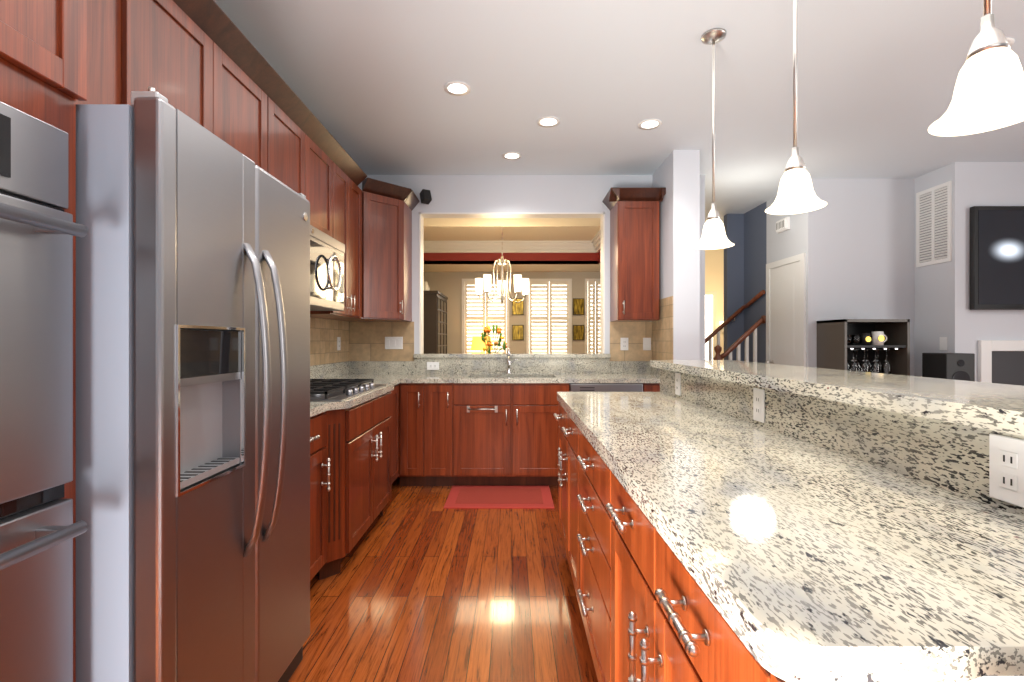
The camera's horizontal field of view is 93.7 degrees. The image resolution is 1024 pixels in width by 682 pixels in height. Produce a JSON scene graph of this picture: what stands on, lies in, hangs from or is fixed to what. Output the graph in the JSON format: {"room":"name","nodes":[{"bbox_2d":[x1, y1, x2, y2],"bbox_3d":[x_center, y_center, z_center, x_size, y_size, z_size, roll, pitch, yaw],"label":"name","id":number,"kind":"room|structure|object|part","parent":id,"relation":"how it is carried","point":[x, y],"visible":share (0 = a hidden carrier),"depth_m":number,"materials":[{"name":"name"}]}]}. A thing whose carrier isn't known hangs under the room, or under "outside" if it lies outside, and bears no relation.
{"room":"kitchen","nodes":[
{"label":"kitchen","id":0,"kind":"room"},
{"bbox_2d":[288,477,597,681],"bbox_3d":[1.875,1.249,3.700,7.850,0.050,12.600,0,0,0],"label":"floor","id":1,"kind":"structure","parent":0,"point":[424,585],"depth_m":2.24,"materials":[{"name":"brown wood"}]},
{"bbox_2d":[0,0,86,681],"bbox_3d":[-1.222,-0.059,0.666,0.694,2.565,0.773,0,0,0],"label":"tall cabinet","id":2,"kind":"object","parent":1,"relation":"on","point":[43,60],"visible":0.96,"depth_m":0.98,"materials":[{"name":"brown wood"}]},
{"bbox_2d":[0,101,87,681],"bbox_3d":[-1.191,0.227,0.662,0.678,1.326,0.687,0,0,0],"label":"double wall oven","id":3,"kind":"object","parent":2,"relation":"in","point":[39,230],"visible":1,"depth_m":0.92,"materials":[{"name":"grey metal"}]},
{"bbox_2d":[76,87,309,681],"bbox_3d":[-1.127,0.326,1.458,0.839,1.796,0.801,0,0,0],"label":"refrigerator","id":4,"kind":"object","parent":1,"relation":"on","point":[193,394],"visible":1,"depth_m":1.15,"materials":[{"name":"grey metal"}]},
{"bbox_2d":[310,410,333,580],"bbox_3d":[-1.246,0.786,2.159,0.645,0.876,0.569,0,0,0],"label":"base cabinet","id":5,"kind":"object","parent":1,"relation":"on","point":[322,424],"depth_m":2.36,"materials":[{"name":"brown wood"}]},
{"bbox_2d":[334,390,393,574],"bbox_3d":[-1.209,0.786,2.950,0.719,0.876,0.952,0,0,0],"label":"base cabinet","id":6,"kind":"object","parent":1,"relation":"on","point":[354,462],"depth_m":2.71,"materials":[{"name":"brown wood"}]},
{"bbox_2d":[310,361,409,416],"bbox_3d":[-1.205,0.270,2.903,0.728,0.153,2.070,0,0,0],"label":"countertop","id":7,"kind":"structure","parent":6,"relation":"on","point":[391,373],"depth_m":4.08,"materials":[{"name":"grey stone"}]},
{"bbox_2d":[310,379,386,401],"bbox_3d":[-1.146,0.285,2.900,0.548,0.048,0.900,0,0,0],"label":"gas cooktop","id":8,"kind":"object","parent":7,"relation":"in","point":[330,390],"visible":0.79,"depth_m":2.78,"materials":[{"name":"silver metal"}]},
{"bbox_2d":[394,385,398,480],"bbox_3d":[-1.246,0.786,3.715,0.645,0.876,0.519,0,0,0],"label":"base cabinet","id":9,"kind":"object","parent":1,"relation":"on","point":[396,387],"depth_m":3.89,"materials":[{"name":"brown wood"}]},
{"bbox_2d":[410,353,659,382],"bbox_3d":[-0.113,0.235,4.367,2.911,0.224,0.857,0,0,0],"label":"countertop","id":10,"kind":"structure","parent":9,"relation":"on","point":[533,368],"depth_m":4.57,"materials":[{"name":"grey stone"}]},
{"bbox_2d":[427,362,438,369],"bbox_3d":[-0.752,0.238,4.567,0.115,0.075,0.008,0,0,0],"label":"outlet","id":11,"kind":"object","parent":10,"relation":"attached to","point":[430,365],"depth_m":4.57,"materials":[{"name":"white plastic"}]},
{"bbox_2d":[506,349,517,373],"bbox_3d":[-0.002,0.190,4.455,0.116,0.240,0.201,0,0,0],"label":"faucet","id":12,"kind":"object","parent":10,"relation":"on","point":[509,362],"visible":1,"depth_m":4.51,"materials":[{"name":"silver metal"}]},
{"bbox_2d":[398,383,433,485],"bbox_3d":[-0.808,0.786,4.280,0.282,0.876,0.639,0,0,0],"label":"base cabinet","id":13,"kind":"object","parent":1,"relation":"on","point":[416,400],"depth_m":3.96,"materials":[{"name":"brown wood"}]},
{"bbox_2d":[424,281,447,352],"bbox_3d":[-1.485,0.114,8.175,0.630,2.221,1.190,0,0,0],"label":"hutch","id":14,"kind":"object","parent":1,"relation":"on","point":[435,321],"visible":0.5,"depth_m":7.60,"materials":[{"name":"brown wood"}]},
{"bbox_2d":[434,383,469,485],"bbox_3d":[-0.605,0.786,4.280,0.366,0.876,0.639,0,0,0],"label":"base cabinet","id":15,"kind":"object","parent":1,"relation":"on","point":[449,398],"depth_m":3.96,"materials":[{"name":"brown wood"}]},
{"bbox_2d":[462,395,521,485],"bbox_3d":[-0.211,0.886,4.280,0.549,0.676,0.639,0,0,0],"label":"base cabinet","id":16,"kind":"object","parent":1,"relation":"on","point":[478,434],"depth_m":3.97,"materials":[{"name":"brown wood"}]},
{"bbox_2d":[444,486,553,508],"bbox_3d":[-0.095,1.218,3.765,0.810,0.012,0.530,0,0,0],"label":"kitchen rug","id":17,"kind":"object","parent":1,"relation":"on","point":[499,497],"visible":0.96,"depth_m":3.72,"materials":[{"name":"red fabric"}]},
{"bbox_2d":[522,395,558,485],"bbox_3d":[0.203,0.886,4.280,0.546,0.676,0.639,0,0,0],"label":"base cabinet","id":18,"kind":"object","parent":1,"relation":"on","point":[539,423],"depth_m":3.97,"materials":[{"name":"brown wood"}]},
{"bbox_2d":[554,402,573,583],"bbox_3d":[0.590,0.791,2.465,0.620,0.866,0.870,0,0,0],"label":"base cabinet","id":19,"kind":"object","parent":1,"relation":"on","point":[565,428],"depth_m":2.42,"materials":[{"name":"brown wood"}]},
{"bbox_2d":[574,423,605,681],"bbox_3d":[0.590,0.791,1.698,0.620,0.866,0.789,0,0,0],"label":"base cabinet","id":20,"kind":"object","parent":1,"relation":"on","point":[589,468],"depth_m":1.68,"materials":[{"name":"brown wood"}]},
{"bbox_2d":[569,383,642,391],"bbox_3d":[0.780,0.788,4.267,0.601,0.872,0.626,0,0,0],"label":"dishwasher","id":21,"kind":"object","parent":1,"relation":"on","point":[605,387],"visible":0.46,"depth_m":3.96,"materials":[{"name":"grey metal"}]},
{"bbox_2d":[642,383,659,391],"bbox_3d":[1.214,0.786,4.280,0.258,0.876,0.639,0,0,0],"label":"base cabinet","id":22,"kind":"object","parent":1,"relation":"on","point":[647,387],"depth_m":3.96,"materials":[{"name":"brown wood"}]},
{"bbox_2d":[606,465,785,681],"bbox_3d":[0.590,0.791,0.932,0.620,0.866,0.865,0,0,0],"label":"base cabinet","id":23,"kind":"object","parent":1,"relation":"on","point":[649,611],"depth_m":0.92,"materials":[{"name":"brown wood"}]},
{"bbox_2d":[557,392,1023,681],"bbox_3d":[0.589,0.333,1.708,0.633,0.046,2.443,0,0,0],"label":"countertop","id":24,"kind":"structure","parent":23,"relation":"on","point":[801,560],"depth_m":0.73,"materials":[{"name":"beige stone"}]},
{"bbox_2d":[650,360,1023,515],"bbox_3d":[1.107,0.671,1.700,0.505,1.105,2.600,0,0,0],"label":"granite","id":25,"kind":"object","parent":1,"relation":"on","point":[934,431],"visible":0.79,"depth_m":1.22,"materials":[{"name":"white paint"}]},
{"bbox_2d":[675,373,680,395],"bbox_3d":[0.901,0.234,2.610,0.008,0.120,0.075,0,0,0],"label":"outlet","id":26,"kind":"object","parent":25,"relation":"attached to","point":[677,375],"depth_m":2.59,"materials":[{"name":"white plastic"}]},
{"bbox_2d":[753,388,764,422],"bbox_3d":[0.901,0.234,1.754,0.008,0.120,0.075,0,0,0],"label":"outlet","id":27,"kind":"object","parent":25,"relation":"attached to","point":[758,394],"depth_m":1.74,"materials":[{"name":"white plastic"}]},
{"bbox_2d":[989,433,1023,507],"bbox_3d":[0.901,0.234,0.870,0.008,0.120,0.075,0,0,0],"label":"outlet","id":28,"kind":"object","parent":25,"relation":"attached to","point":[1006,468],"depth_m":0.87,"materials":[{"name":"white plastic"}]},
{"bbox_2d":[817,319,909,375],"bbox_3d":[3.272,0.514,4.497,0.585,1.420,0.395,0,0,0],"label":"bar cabinet","id":29,"kind":"object","parent":1,"relation":"on","point":[833,352],"depth_m":4.40,"materials":[{"name":"dark wood"},{"name":"glass"}]},
{"bbox_3d":[3.228,0.127,4.415,0.441,0.366,0.186,0,0,0],"label":"glassware bar cabinet","id":30,"kind":"part","parent":29,"relation":"part of","materials":[{"name":"clear glass"}]},
{"bbox_3d":[3.291,-0.024,4.362,0.232,0.125,0.096,0,0,0],"label":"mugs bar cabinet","id":31,"kind":"part","parent":29,"relation":"part of","materials":[{"name":"white ceramic"}]},
{"bbox_2d":[968,676,1023,681],"bbox_3d":[0.590,0.766,0.300,0.330,0.914,0.330,0,0,0],"label":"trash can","id":32,"kind":"object","parent":1,"relation":"on","point":[1001,679],"visible":0.88,"depth_m":0.45,"materials":[{"name":"white plastic"}]},
{"bbox_3d":[-0.550,0.834,8.740,0.900,0.780,0.380,0,0,0],"label":"console table","id":33,"kind":"object","parent":1,"relation":"on","visible":0},
{"bbox_2d":[471,336,491,352],"bbox_3d":[-0.550,0.178,8.720,0.400,0.529,0.400,0,0,0],"label":"light","id":34,"kind":"object","parent":33,"relation":"on","point":[478,344],"visible":0.58,"depth_m":8.56,"materials":[{"name":"yellow metal"}]},
{"bbox_3d":[-0.050,0.841,6.300,1.600,0.765,1.500,0,0,0],"label":"dining table","id":35,"kind":"object","parent":1,"relation":"on","visible":0},
{"bbox_2d":[481,324,506,352],"bbox_3d":[-0.231,0.118,6.296,0.333,0.679,0.436,0,0,0],"label":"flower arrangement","id":36,"kind":"object","parent":35,"relation":"on","point":[487,329],"visible":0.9,"depth_m":6.29,"materials":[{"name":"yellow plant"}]},
{"bbox_2d":[214,0,1023,271],"bbox_3d":[1.975,-1.511,3.700,7.650,0.430,12.600,0,0,0],"label":"ceiling","id":37,"kind":"structure","parent":0,"point":[366,81],"depth_m":3.00,"materials":[{"name":"white paint"}]},
{"bbox_2d":[444,81,470,95],"bbox_3d":[-0.343,-1.587,3.020,0.170,0.006,0.170,0,0,0],"label":"recessed light","id":38,"kind":"object","parent":37,"relation":"in","point":[457,88],"visible":1,"depth_m":3.02,"materials":[{"name":"white glass"}]},
{"bbox_2d":[475,227,528,303],"bbox_3d":[-0.123,-1.061,5.926,0.674,1.210,0.652,0,0,0],"label":"dining chandelier","id":39,"kind":"object","parent":37,"relation":"hanging from","point":[518,279],"visible":0.83,"depth_m":5.89,"materials":[{"name":"white glass"}]},
{"bbox_2d":[502,152,521,159],"bbox_3d":[0.000,-1.587,4.120,0.170,0.006,0.170,0,0,0],"label":"recessed light","id":40,"kind":"object","parent":37,"relation":"in","point":[511,155],"visible":1,"depth_m":4.11,"materials":[{"name":"white"}]},
{"bbox_2d":[537,116,559,127],"bbox_3d":[0.265,-1.587,3.480,0.170,0.006,0.170,0,0,0],"label":"recessed light","id":41,"kind":"object","parent":37,"relation":"in","point":[548,121],"visible":1,"depth_m":3.47,"materials":[{"name":"white glass"}]},
{"bbox_2d":[638,119,661,129],"bbox_3d":[1.010,-1.587,3.520,0.170,0.006,0.170,0,0,0],"label":"recessed light","id":42,"kind":"object","parent":37,"relation":"in","point":[649,124],"visible":1,"depth_m":3.52,"materials":[{"name":"white glass"}]},
{"bbox_2d":[693,28,734,249],"bbox_3d":[1.050,-1.042,2.500,0.200,1.096,0.200,0,0,0],"label":"pendant light","id":43,"kind":"object","parent":37,"relation":"hanging from","point":[714,236],"visible":1,"depth_m":2.49,"materials":[{"name":"white glass"}]},
{"bbox_2d":[765,0,826,214],"bbox_3d":[1.050,-1.042,1.780,0.200,1.096,0.200,0,0,0],"label":"pendant light","id":44,"kind":"object","parent":37,"relation":"hanging from","point":[796,194],"visible":1,"depth_m":1.77,"materials":[{"name":"white glass"}]},
{"bbox_2d":[928,0,1023,136],"bbox_3d":[1.050,-1.042,1.060,0.200,1.096,0.200,0,0,0],"label":"pendant light","id":45,"kind":"object","parent":37,"relation":"hanging from","point":[988,94],"visible":1,"depth_m":1.05,"materials":[{"name":"white glass"}]},
{"bbox_2d":[1007,37,1014,46],"bbox_3d":[2.600,-1.587,2.600,0.170,0.006,0.170,0,0,0],"label":"recessed light","id":46,"kind":"object","parent":37,"relation":"in","point":[1011,41],"visible":0.17,"depth_m":2.54,"materials":[{"name":"white"}]},
{"bbox_2d":[322,150,1023,384],"bbox_3d":[1.900,-0.183,3.250,7.800,2.815,11.700,0,0,0],"label":"wall","id":47,"kind":"structure","parent":0,"point":[854,240],"depth_m":4.69,"materials":[{"name":"white paint"}]},
{"bbox_2d":[76,0,147,106],"bbox_3d":[-1.400,-0.949,1.322,0.339,0.785,0.543,0,0,0],"label":"upper cabinet","id":48,"kind":"object","parent":47,"relation":"attached to","point":[117,30],"depth_m":1.52,"materials":[{"name":"brown wood"}]},
{"bbox_2d":[148,0,227,143],"bbox_3d":[-1.400,-0.959,1.784,0.339,0.765,0.507,0,0,0],"label":"upper cabinet","id":49,"kind":"object","parent":47,"relation":"attached to","point":[205,64],"depth_m":1.86,"materials":[{"name":"brown wood"}]},
{"bbox_2d":[228,28,279,180],"bbox_3d":[-1.400,-0.959,2.200,0.339,0.765,0.566,0,0,0],"label":"upper cabinet","id":50,"kind":"object","parent":47,"relation":"attached to","point":[253,92],"depth_m":2.28,"materials":[{"name":"brown wood"}]},
{"bbox_2d":[280,84,311,224],"bbox_3d":[-1.400,-1.009,2.671,0.339,0.665,0.501,0,0,0],"label":"upper cabinet","id":51,"kind":"object","parent":47,"relation":"attached to","point":[295,124],"depth_m":2.73,"materials":[{"name":"brown wood"}]},
{"bbox_2d":[310,225,344,310],"bbox_3d":[-1.334,-0.433,2.913,0.468,0.455,0.757,0,0,0],"label":"over-the-range microwave","id":52,"kind":"object","parent":51,"relation":"attached to","point":[327,252],"visible":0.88,"depth_m":2.95,"materials":[{"name":"grey metal"}]},
{"bbox_2d":[312,120,335,238],"bbox_3d":[-1.400,-1.009,3.050,0.339,0.665,0.500,0,0,0],"label":"upper cabinet","id":53,"kind":"object","parent":47,"relation":"attached to","point":[323,150],"depth_m":3.14,"materials":[{"name":"brown wood"}]},
{"bbox_2d":[310,317,349,365],"bbox_3d":[-1.565,0.005,3.233,0.006,0.378,2.730,0,0,0],"label":"tile backsplash","id":54,"kind":"structure","parent":47,"relation":"attached to","point":[324,333],"depth_m":4.09,"materials":[{"name":"tile"}]},
{"bbox_2d":[337,337,340,349],"bbox_3d":[-1.557,0.024,4.320,0.009,0.120,0.075,0,0,0],"label":"outlet","id":55,"kind":"object","parent":54,"relation":"attached to","point":[338,338],"depth_m":4.31,"materials":[{"name":"white plastic"}]},
{"bbox_2d":[310,148,363,317],"bbox_3d":[-1.400,-0.764,3.601,0.339,1.155,0.728,0,0,0],"label":"upper cabinet","id":56,"kind":"object","parent":47,"relation":"attached to","point":[348,177],"depth_m":3.63,"materials":[{"name":"brown wood"}]},
{"bbox_2d":[350,322,413,360],"bbox_3d":[-1.238,0.005,4.595,0.601,0.378,0.006,0,0,0],"label":"tile backsplash","id":57,"kind":"structure","parent":47,"relation":"attached to","point":[362,341],"depth_m":4.59,"materials":[{"name":"tile"}]},
{"bbox_2d":[385,337,402,348],"bbox_3d":[-1.130,0.019,4.587,0.170,0.118,0.008,0,0,0],"label":"outlet","id":58,"kind":"object","parent":57,"relation":"attached to","point":[393,342],"depth_m":4.59,"materials":[{"name":"white plastic"}]},
{"bbox_2d":[420,189,431,203],"bbox_3d":[-0.814,-1.361,4.534,0.086,0.127,0.115,0,0,-35],"label":"speaker","id":59,"kind":"object","parent":47,"relation":"attached to","point":[425,196],"depth_m":4.50,"materials":[{"name":"black plastic"}]},
{"bbox_2d":[462,279,508,352],"bbox_3d":[-0.495,-0.396,8.967,0.890,1.540,0.065,0,0,0],"label":"window shutters","id":60,"kind":"object","parent":47,"relation":"attached to","point":[478,315],"visible":0.62,"depth_m":8.95,"materials":[{"name":"white wood"}]},
{"bbox_2d":[419,212,604,353],"bbox_3d":[0.000,-0.554,4.676,1.780,1.353,0.158,0,0,0],"label":"frame","id":61,"kind":"object","parent":47,"relation":"attached to","point":[596,244],"depth_m":4.58,"materials":[{"name":"white wood"}]},
{"bbox_2d":[512,298,583,339],"bbox_3d":[0.675,-0.406,8.983,1.350,0.780,0.032,0,0,0],"label":"pictures","id":62,"kind":"object","parent":47,"relation":"attached to","point":[518,330],"depth_m":8.97,"materials":[{"name":"yellow"}]},
{"bbox_2d":[526,279,571,352],"bbox_3d":[0.695,-0.396,8.967,0.850,1.540,0.065,0,0,0],"label":"window shutters","id":63,"kind":"object","parent":47,"relation":"attached to","point":[548,315],"visible":0.83,"depth_m":8.95,"materials":[{"name":"white wood"}]},
{"bbox_2d":[585,279,599,352],"bbox_3d":[1.555,-0.396,8.967,0.380,1.540,0.065,0,0,0],"label":"window shutters","id":64,"kind":"object","parent":47,"relation":"attached to","point":[592,315],"visible":0.75,"depth_m":8.94,"materials":[{"name":"white wood"}]},
{"bbox_2d":[610,322,649,360],"bbox_3d":[1.124,0.005,4.595,0.375,0.378,0.006,0,0,0],"label":"tile backsplash","id":65,"kind":"structure","parent":47,"relation":"attached to","point":[635,332],"depth_m":4.59,"materials":[{"name":"tile"}]},
{"bbox_2d":[621,338,627,349],"bbox_3d":[1.075,0.029,4.587,0.075,0.120,0.008,0,0,0],"label":"outlet","id":66,"kind":"object","parent":65,"relation":"attached to","point":[624,341],"depth_m":4.59,"materials":[{"name":"white plastic"}]},
{"bbox_2d":[643,338,650,349],"bbox_3d":[1.290,0.029,4.587,0.075,0.120,0.008,0,0,0],"label":"outlet","id":67,"kind":"object","parent":65,"relation":"attached to","point":[646,341],"depth_m":4.59,"materials":[{"name":"white plastic"}]},
{"bbox_2d":[650,296,672,359],"bbox_3d":[1.341,-0.091,4.300,0.006,0.569,0.597,0,0,0],"label":"tile backsplash","id":68,"kind":"structure","parent":47,"relation":"attached to","point":[661,330],"depth_m":4.24,"materials":[{"name":"tile"}]},
{"bbox_2d":[705,291,716,359],"bbox_3d":[3.257,-0.221,7.987,0.285,1.210,0.024,0,0,0],"label":"window","id":69,"kind":"structure","parent":47,"relation":"in","point":[710,312],"depth_m":7.99,"materials":[{"name":"white glass"}]},
{"bbox_2d":[776,217,789,232],"bbox_3d":[2.874,-1.231,5.100,0.050,0.130,0.200,0,0,0],"label":"door chime","id":70,"kind":"object","parent":47,"relation":"attached to","point":[783,225],"visible":1,"depth_m":5.06,"materials":[{"name":"white plastic"}]},
{"bbox_2d":[765,253,805,366],"bbox_3d":[2.856,0.176,5.090,0.087,2.095,0.710,0,0,0],"label":"closet door","id":71,"kind":"structure","parent":47,"relation":"in","point":[785,311],"depth_m":5.05,"materials":[{"name":"white wood"}]},
{"bbox_2d":[916,181,951,266],"bbox_3d":[3.933,-1.076,4.482,0.013,0.720,0.365,0,0,0],"label":"air vent","id":72,"kind":"object","parent":47,"relation":"attached to","point":[933,225],"depth_m":4.47,"materials":[{"name":"white"}]},
{"bbox_2d":[940,337,946,349],"bbox_3d":[3.936,0.024,4.380,0.008,0.120,0.075,0,0,0],"label":"light switch","id":73,"kind":"object","parent":47,"relation":"attached to","point":[943,343],"visible":1,"depth_m":4.37,"materials":[{"name":"white plastic"}]},
{"bbox_2d":[970,206,1023,309],"bbox_3d":[4.860,-0.731,4.241,1.600,0.910,0.057,0,0,0],"label":"wall-mounted tv","id":74,"kind":"object","parent":47,"relation":"attached to","point":[996,257],"visible":1,"depth_m":4.21,"materials":[{"name":"black"}]},
{"bbox_2d":[978,340,1023,385],"bbox_3d":[4.768,0.609,4.252,1.255,1.230,0.034,0,0,0],"label":"fireplace surround","id":75,"kind":"object","parent":47,"relation":"attached to","point":[1000,361],"visible":0.44,"depth_m":4.25,"materials":[{"name":"white"}]},
{"bbox_2d":[922,353,974,380],"bbox_3d":[3.740,0.664,4.118,0.240,1.120,0.245,0,0,0],"label":"speaker","id":76,"kind":"object","parent":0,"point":[956,366],"visible":0.56,"depth_m":4.00,"materials":[{"name":"black"}]},
{"bbox_3d":[2.654,0.939,5.730,0.469,0.570,0.520,0,0,0],"label":"staircase","id":77,"kind":"structure","parent":0,"visible":0},
{"bbox_2d":[705,290,765,361],"bbox_3d":[2.591,0.320,5.726,0.613,1.807,0.549,0,0,0],"label":"balustrade","id":78,"kind":"object","parent":77,"relation":"attached to","point":[740,340],"visible":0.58,"depth_m":5.49,"materials":[{"name":"brown wood"}]}
]}

